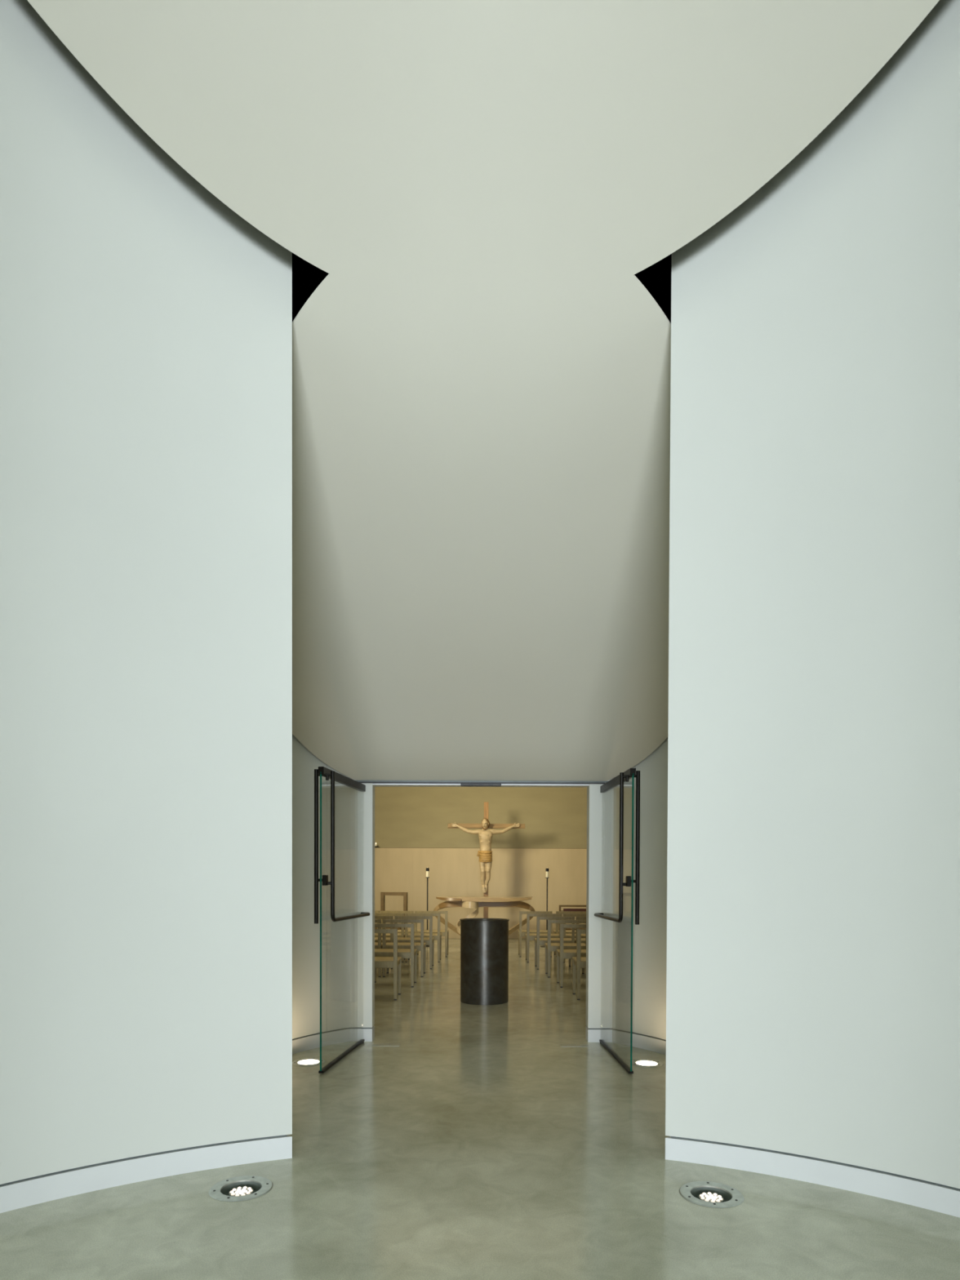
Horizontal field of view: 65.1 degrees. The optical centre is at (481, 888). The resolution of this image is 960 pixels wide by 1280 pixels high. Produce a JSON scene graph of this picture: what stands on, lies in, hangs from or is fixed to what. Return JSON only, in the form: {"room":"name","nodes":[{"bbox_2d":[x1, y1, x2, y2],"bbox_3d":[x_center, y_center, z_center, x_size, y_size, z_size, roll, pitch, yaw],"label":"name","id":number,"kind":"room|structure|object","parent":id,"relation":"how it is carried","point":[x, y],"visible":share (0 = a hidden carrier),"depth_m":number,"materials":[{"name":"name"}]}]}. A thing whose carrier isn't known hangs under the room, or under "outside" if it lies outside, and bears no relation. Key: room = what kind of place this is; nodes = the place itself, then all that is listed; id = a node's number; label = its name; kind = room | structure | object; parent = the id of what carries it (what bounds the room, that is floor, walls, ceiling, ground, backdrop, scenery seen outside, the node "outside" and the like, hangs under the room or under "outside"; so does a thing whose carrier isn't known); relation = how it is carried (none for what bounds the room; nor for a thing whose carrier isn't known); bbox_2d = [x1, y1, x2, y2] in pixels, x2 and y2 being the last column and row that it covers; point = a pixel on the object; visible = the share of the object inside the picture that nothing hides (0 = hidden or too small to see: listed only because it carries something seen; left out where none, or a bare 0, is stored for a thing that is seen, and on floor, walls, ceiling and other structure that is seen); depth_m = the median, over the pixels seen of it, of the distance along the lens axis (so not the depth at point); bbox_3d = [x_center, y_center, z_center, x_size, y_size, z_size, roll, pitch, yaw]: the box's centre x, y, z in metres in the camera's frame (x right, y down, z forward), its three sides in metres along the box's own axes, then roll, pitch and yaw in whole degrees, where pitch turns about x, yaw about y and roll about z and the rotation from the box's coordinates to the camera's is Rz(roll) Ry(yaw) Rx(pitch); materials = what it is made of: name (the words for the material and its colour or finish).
{"room":"house of worship","nodes":[
{"label":"house of worship","id":0,"kind":"room"},
{"bbox_2d":[0,0,374,1186],"bbox_3d":[-3.108,-2.363,2.042,4.392,7.194,8.750,0,1,0],"label":"wall","id":1,"kind":"structure","parent":0,"point":[160,936],"depth_m":3.38,"materials":[{"name":"white paint"}]},
{"bbox_2d":[0,1025,374,1213],"bbox_3d":[-3.120,1.286,2.094,4.392,0.107,8.750,0,1,0],"label":"baseboard","id":2,"kind":"structure","parent":1,"relation":"attached to","point":[24,1193],"depth_m":3.45,"materials":[{"name":"paint"}]},
{"bbox_2d":[314,766,369,1073],"bbox_3d":[-1.048,0.220,5.765,0.138,2.150,1.047,0,1,7],"label":"door","id":3,"kind":"structure","parent":1,"relation":"in","point":[334,776],"depth_m":5.27,"materials":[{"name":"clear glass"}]},
{"bbox_2d":[355,780,608,786],"bbox_3d":[-0.009,-0.879,6.291,2.136,0.044,0.038,0,1,0],"label":"door frame","id":4,"kind":"structure","parent":1,"relation":"attached to","point":[464,783],"depth_m":6.29,"materials":[{"name":"black metal"}]},
{"bbox_2d":[292,253,328,321],"bbox_3d":[-1.332,-3.461,4.925,0.659,5.048,2.642,0,1,-4],"label":"wall","id":5,"kind":"structure","parent":0,"point":[306,277],"depth_m":5.87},
{"bbox_2d":[0,938,959,1279],"bbox_3d":[-0.005,1.356,5.920,10.800,0.120,22.600,0,1,0],"label":"floor","id":6,"kind":"structure","parent":0,"point":[479,1145],"depth_m":3.23,"materials":[{"name":"concrete"}]},
{"bbox_2d":[208,1175,273,1201],"bbox_3d":[-1.067,1.349,3.333,0.272,0.056,0.272,0,1,0],"label":"uplight","id":7,"kind":"object","parent":6,"relation":"in","point":[237,1188],"visible":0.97,"depth_m":3.35,"materials":[{"name":"metal"}]},
{"bbox_2d":[292,1057,324,1066],"bbox_3d":[-1.293,1.312,5.606,0.244,0.048,0.244,0,1,0],"label":"uplight","id":8,"kind":"object","parent":6,"relation":"in","point":[306,1061],"visible":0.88,"depth_m":5.61,"materials":[{"name":"metal"}]},
{"bbox_2d":[374,919,382,977],"bbox_3d":[-1.687,0.823,10.649,0.572,0.800,0.459,0,1,0],"label":"chair","id":9,"kind":"object","parent":6,"relation":"on","point":[377,945],"visible":0.25,"depth_m":10.42,"materials":[{"name":"brown wood"}]},
{"bbox_2d":[374,915,393,968],"bbox_3d":[-1.626,0.810,11.569,0.572,0.800,0.459,0,1,0],"label":"chair","id":10,"kind":"object","parent":6,"relation":"on","point":[388,940],"visible":0.15,"depth_m":11.34,"materials":[{"name":"brown wood"}]},
{"bbox_2d":[370,1043,400,1046],"bbox_3d":[-0.794,1.288,6.204,0.235,0.002,0.100,0,1,0],"label":"plate","id":11,"kind":"object","parent":6,"relation":"on","point":[372,1044],"visible":1,"depth_m":6.19,"materials":[{"name":"metal"}]},
{"bbox_2d":[374,928,401,999],"bbox_3d":[-1.240,0.852,8.684,0.572,0.800,0.459,0,1,0],"label":"chair","id":12,"kind":"object","parent":6,"relation":"on","point":[395,962],"visible":0.48,"depth_m":8.46,"materials":[{"name":"brown wood"}]},
{"bbox_2d":[374,913,404,962],"bbox_3d":[-1.560,0.797,12.470,0.572,0.800,0.459,0,1,0],"label":"chair","id":13,"kind":"object","parent":6,"relation":"on","point":[402,934],"visible":0.33,"depth_m":12.24,"materials":[{"name":"brown wood"}]},
{"bbox_2d":[374,892,407,929],"bbox_3d":[-1.727,0.623,14.235,0.518,1.098,0.529,0,1,9],"label":"chair","id":14,"kind":"object","parent":6,"relation":"on","point":[383,895],"visible":0.38,"depth_m":14.41,"materials":[{"name":"brown wood"}]},
{"bbox_2d":[374,923,417,986],"bbox_3d":[-1.142,0.839,9.689,0.572,0.800,0.459,0,1,0],"label":"chair","id":15,"kind":"object","parent":6,"relation":"on","point":[411,953],"visible":0.56,"depth_m":9.47,"materials":[{"name":"brown wood"}]},
{"bbox_2d":[380,911,413,933],"bbox_3d":[-1.476,0.786,13.317,0.572,0.800,0.459,0,1,0],"label":"chair","id":16,"kind":"object","parent":6,"relation":"on","point":[381,912],"visible":0.12,"depth_m":13.09,"materials":[{"name":"brown wood"}]},
{"bbox_2d":[382,919,426,977],"bbox_3d":[-1.096,0.825,10.660,0.572,0.800,0.459,0,1,0],"label":"chair","id":17,"kind":"object","parent":6,"relation":"on","point":[421,946],"visible":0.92,"depth_m":10.44,"materials":[{"name":"brown wood"}]},
{"bbox_2d":[394,915,434,968],"bbox_3d":[-1.037,0.812,11.579,0.572,0.800,0.459,0,1,0],"label":"chair","id":18,"kind":"object","parent":6,"relation":"on","point":[429,940],"visible":0.7,"depth_m":11.36,"materials":[{"name":"brown wood"}]},
{"bbox_2d":[404,913,441,962],"bbox_3d":[-0.969,0.800,12.470,0.572,0.800,0.459,0,1,0],"label":"chair","id":19,"kind":"object","parent":6,"relation":"on","point":[437,936],"visible":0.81,"depth_m":12.24,"materials":[{"name":"brown wood"}]},
{"bbox_2d":[425,866,429,946],"bbox_3d":[-1.099,0.362,15.157,0.260,1.597,0.260,0,1,0],"label":"candle stand","id":20,"kind":"object","parent":6,"relation":"on","point":[427,868],"visible":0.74,"depth_m":15.14,"materials":[{"name":"black metal"}]},
{"bbox_2d":[426,866,429,877],"bbox_3d":[-1.097,-0.332,15.147,0.064,0.208,0.064,0,1,0],"label":"candle","id":21,"kind":"object","parent":20,"relation":"on","point":[427,868],"depth_m":15.12,"materials":[{"name":"wax"}]},
{"bbox_2d":[414,911,448,956],"bbox_3d":[-0.887,0.788,13.307,0.572,0.800,0.459,0,1,0],"label":"chair","id":22,"kind":"object","parent":6,"relation":"on","point":[444,932],"visible":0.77,"depth_m":13.08,"materials":[{"name":"brown wood"}]},
{"bbox_2d":[433,896,534,935],"bbox_3d":[0.044,0.674,14.944,2.032,1.028,0.874,0,1,0],"label":"altar","id":23,"kind":"object","parent":6,"relation":"on","point":[472,902],"visible":0.77,"depth_m":14.79,"materials":[{"name":"brown wood"}]},
{"bbox_2d":[459,918,509,1004],"bbox_3d":[0.027,0.803,8.412,0.556,0.916,0.556,0,1,0],"label":"font","id":24,"kind":"object","parent":6,"relation":"on","point":[484,942],"visible":1,"depth_m":8.18,"materials":[{"name":"metal"}]},
{"bbox_2d":[468,920,499,920],"bbox_3d":[0.029,0.401,8.406,0.494,0.070,0.494,0,1,0],"label":"bowl","id":25,"kind":"object","parent":24,"relation":"on","point":[468,920],"depth_m":8.63,"materials":[{"name":"liquid"}]},
{"bbox_2d":[447,802,524,918],"bbox_3d":[0.089,-0.339,15.944,1.640,2.985,0.506,0,1,0],"label":"crucifix","id":26,"kind":"object","parent":6,"relation":"on","point":[485,835],"visible":1,"depth_m":15.80,"materials":[{"name":"brown wood"}]},
{"bbox_2d":[518,911,552,956],"bbox_3d":[0.938,0.794,13.361,0.572,0.800,0.459,0,1,0],"label":"chair","id":27,"kind":"object","parent":6,"relation":"on","point":[521,932],"visible":0.65,"depth_m":13.13,"materials":[{"name":"brown wood"}]},
{"bbox_2d":[525,913,562,962],"bbox_3d":[1.017,0.806,12.496,0.572,0.800,0.459,0,1,0],"label":"chair","id":28,"kind":"object","parent":6,"relation":"on","point":[529,936],"visible":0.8,"depth_m":12.27,"materials":[{"name":"brown wood"}]},
{"bbox_2d":[540,866,549,946],"bbox_3d":[1.307,0.372,15.107,0.260,1.597,0.260,0,1,0],"label":"candle stand","id":29,"kind":"object","parent":6,"relation":"on","point":[547,868],"visible":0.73,"depth_m":15.09,"materials":[{"name":"black metal"}]},
{"bbox_2d":[545,866,548,877],"bbox_3d":[1.309,-0.323,15.097,0.064,0.208,0.064,0,1,0],"label":"candle","id":30,"kind":"object","parent":29,"relation":"on","point":[546,869],"depth_m":15.07,"materials":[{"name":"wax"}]},
{"bbox_2d":[534,916,574,969],"bbox_3d":[1.111,0.820,11.566,0.572,0.800,0.459,0,1,0],"label":"chair","id":31,"kind":"object","parent":6,"relation":"on","point":[539,941],"visible":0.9,"depth_m":11.34,"materials":[{"name":"brown wood"}]},
{"bbox_2d":[545,920,586,977],"bbox_3d":[1.196,0.833,10.658,0.572,0.800,0.459,0,1,0],"label":"chair","id":32,"kind":"object","parent":6,"relation":"on","point":[550,947],"visible":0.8,"depth_m":10.44,"materials":[{"name":"brown wood"}]},
{"bbox_2d":[553,911,586,956],"bbox_3d":[1.579,0.796,13.371,0.572,0.800,0.459,0,1,0],"label":"chair","id":33,"kind":"object","parent":6,"relation":"on","point":[557,931],"visible":0.3,"depth_m":13.14,"materials":[{"name":"brown wood"}]},
{"bbox_2d":[556,924,586,987],"bbox_3d":[1.270,0.847,9.711,0.572,0.800,0.459,0,1,0],"label":"chair","id":34,"kind":"object","parent":6,"relation":"on","point":[562,953],"visible":0.56,"depth_m":9.49,"materials":[{"name":"brown wood"}]},
{"bbox_2d":[559,905,586,929],"bbox_3d":[1.779,0.753,14.233,0.600,0.862,0.498,0,1,0],"label":"chair","id":35,"kind":"object","parent":6,"relation":"on","point":[560,906],"visible":0.18,"depth_m":14.44,"materials":[{"name":"brown wood"}]},
{"bbox_2d":[562,913,586,962],"bbox_3d":[1.606,0.808,12.496,0.572,0.800,0.459,0,1,0],"label":"chair","id":36,"kind":"object","parent":6,"relation":"on","point":[565,935],"visible":0.17,"depth_m":12.27,"materials":[{"name":"brown wood"}]},
{"bbox_2d":[560,1044,589,1046],"bbox_3d":[0.761,1.294,6.204,0.235,0.002,0.100,0,1,0],"label":"plate","id":37,"kind":"object","parent":6,"relation":"on","point":[561,1045],"visible":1,"depth_m":6.20,"materials":[{"name":"metal"}]},
{"bbox_2d":[572,928,586,999],"bbox_3d":[1.361,0.861,8.742,0.572,0.800,0.459,0,1,0],"label":"chair","id":38,"kind":"object","parent":6,"relation":"on","point":[578,962],"visible":0.41,"depth_m":8.52,"materials":[{"name":"brown wood"}]},
{"bbox_2d":[574,916,586,943],"bbox_3d":[1.702,0.822,11.556,0.572,0.800,0.459,0,1,0],"label":"chair","id":39,"kind":"object","parent":6,"relation":"on","point":[583,940],"visible":0.21,"depth_m":11.34,"materials":[{"name":"brown wood"}]},
{"bbox_2d":[631,1058,663,1067],"bbox_3d":[1.227,1.321,5.607,0.244,0.048,0.244,0,1,0],"label":"uplight","id":40,"kind":"object","parent":6,"relation":"in","point":[645,1063],"visible":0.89,"depth_m":5.62,"materials":[{"name":"metal"}]},
{"bbox_2d":[679,1181,744,1208],"bbox_3d":[1.001,1.357,3.288,0.272,0.056,0.272,0,1,0],"label":"uplight","id":41,"kind":"object","parent":6,"relation":"in","point":[705,1193],"visible":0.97,"depth_m":3.31,"materials":[{"name":"metal"}]},
{"bbox_2d":[374,786,586,938],"bbox_3d":[0.004,-1.263,17.084,10.600,4.800,0.200,0,1,0],"label":"wall","id":42,"kind":"structure","parent":0,"point":[412,835],"depth_m":17.00,"materials":[{"name":"beige paint"}]},
{"bbox_2d":[373,780,589,787],"bbox_3d":[0.000,-3.439,6.338,2.256,5.143,0.128,0,1,0],"label":"lintel","id":43,"kind":"object","parent":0,"point":[572,785],"depth_m":6.33,"materials":[{"name":"paint"}]},
{"bbox_2d":[26,0,939,781],"bbox_3d":[-0.001,-3.250,2.204,5.500,4.811,8.119,0,1,0],"label":"ceiling","id":44,"kind":"structure","parent":0,"point":[482,189],"depth_m":3.56,"materials":[{"name":"paint"}]},
{"bbox_2d":[634,253,671,323],"bbox_3d":[1.332,-3.452,4.925,0.659,5.048,2.642,0,1,4],"label":"wall","id":45,"kind":"structure","parent":0,"point":[656,278],"depth_m":5.88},
{"bbox_2d":[586,0,959,1190],"bbox_3d":[3.100,-2.341,2.042,4.392,7.194,8.750,0,1,0],"label":"wall","id":46,"kind":"structure","parent":0,"point":[796,940],"depth_m":3.38,"materials":[{"name":"white paint"}]},
{"bbox_2d":[594,768,639,1073],"bbox_3d":[1.017,0.226,5.784,0.138,2.150,1.039,0,1,-3],"label":"door","id":47,"kind":"structure","parent":46,"relation":"in","point":[624,776],"depth_m":5.29,"materials":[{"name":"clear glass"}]},
{"bbox_2d":[585,1026,959,1217],"bbox_3d":[3.087,1.308,2.094,4.392,0.107,8.750,0,1,0],"label":"baseboard","id":48,"kind":"structure","parent":46,"relation":"attached to","point":[935,1197],"depth_m":3.44,"materials":[{"name":"paint"}]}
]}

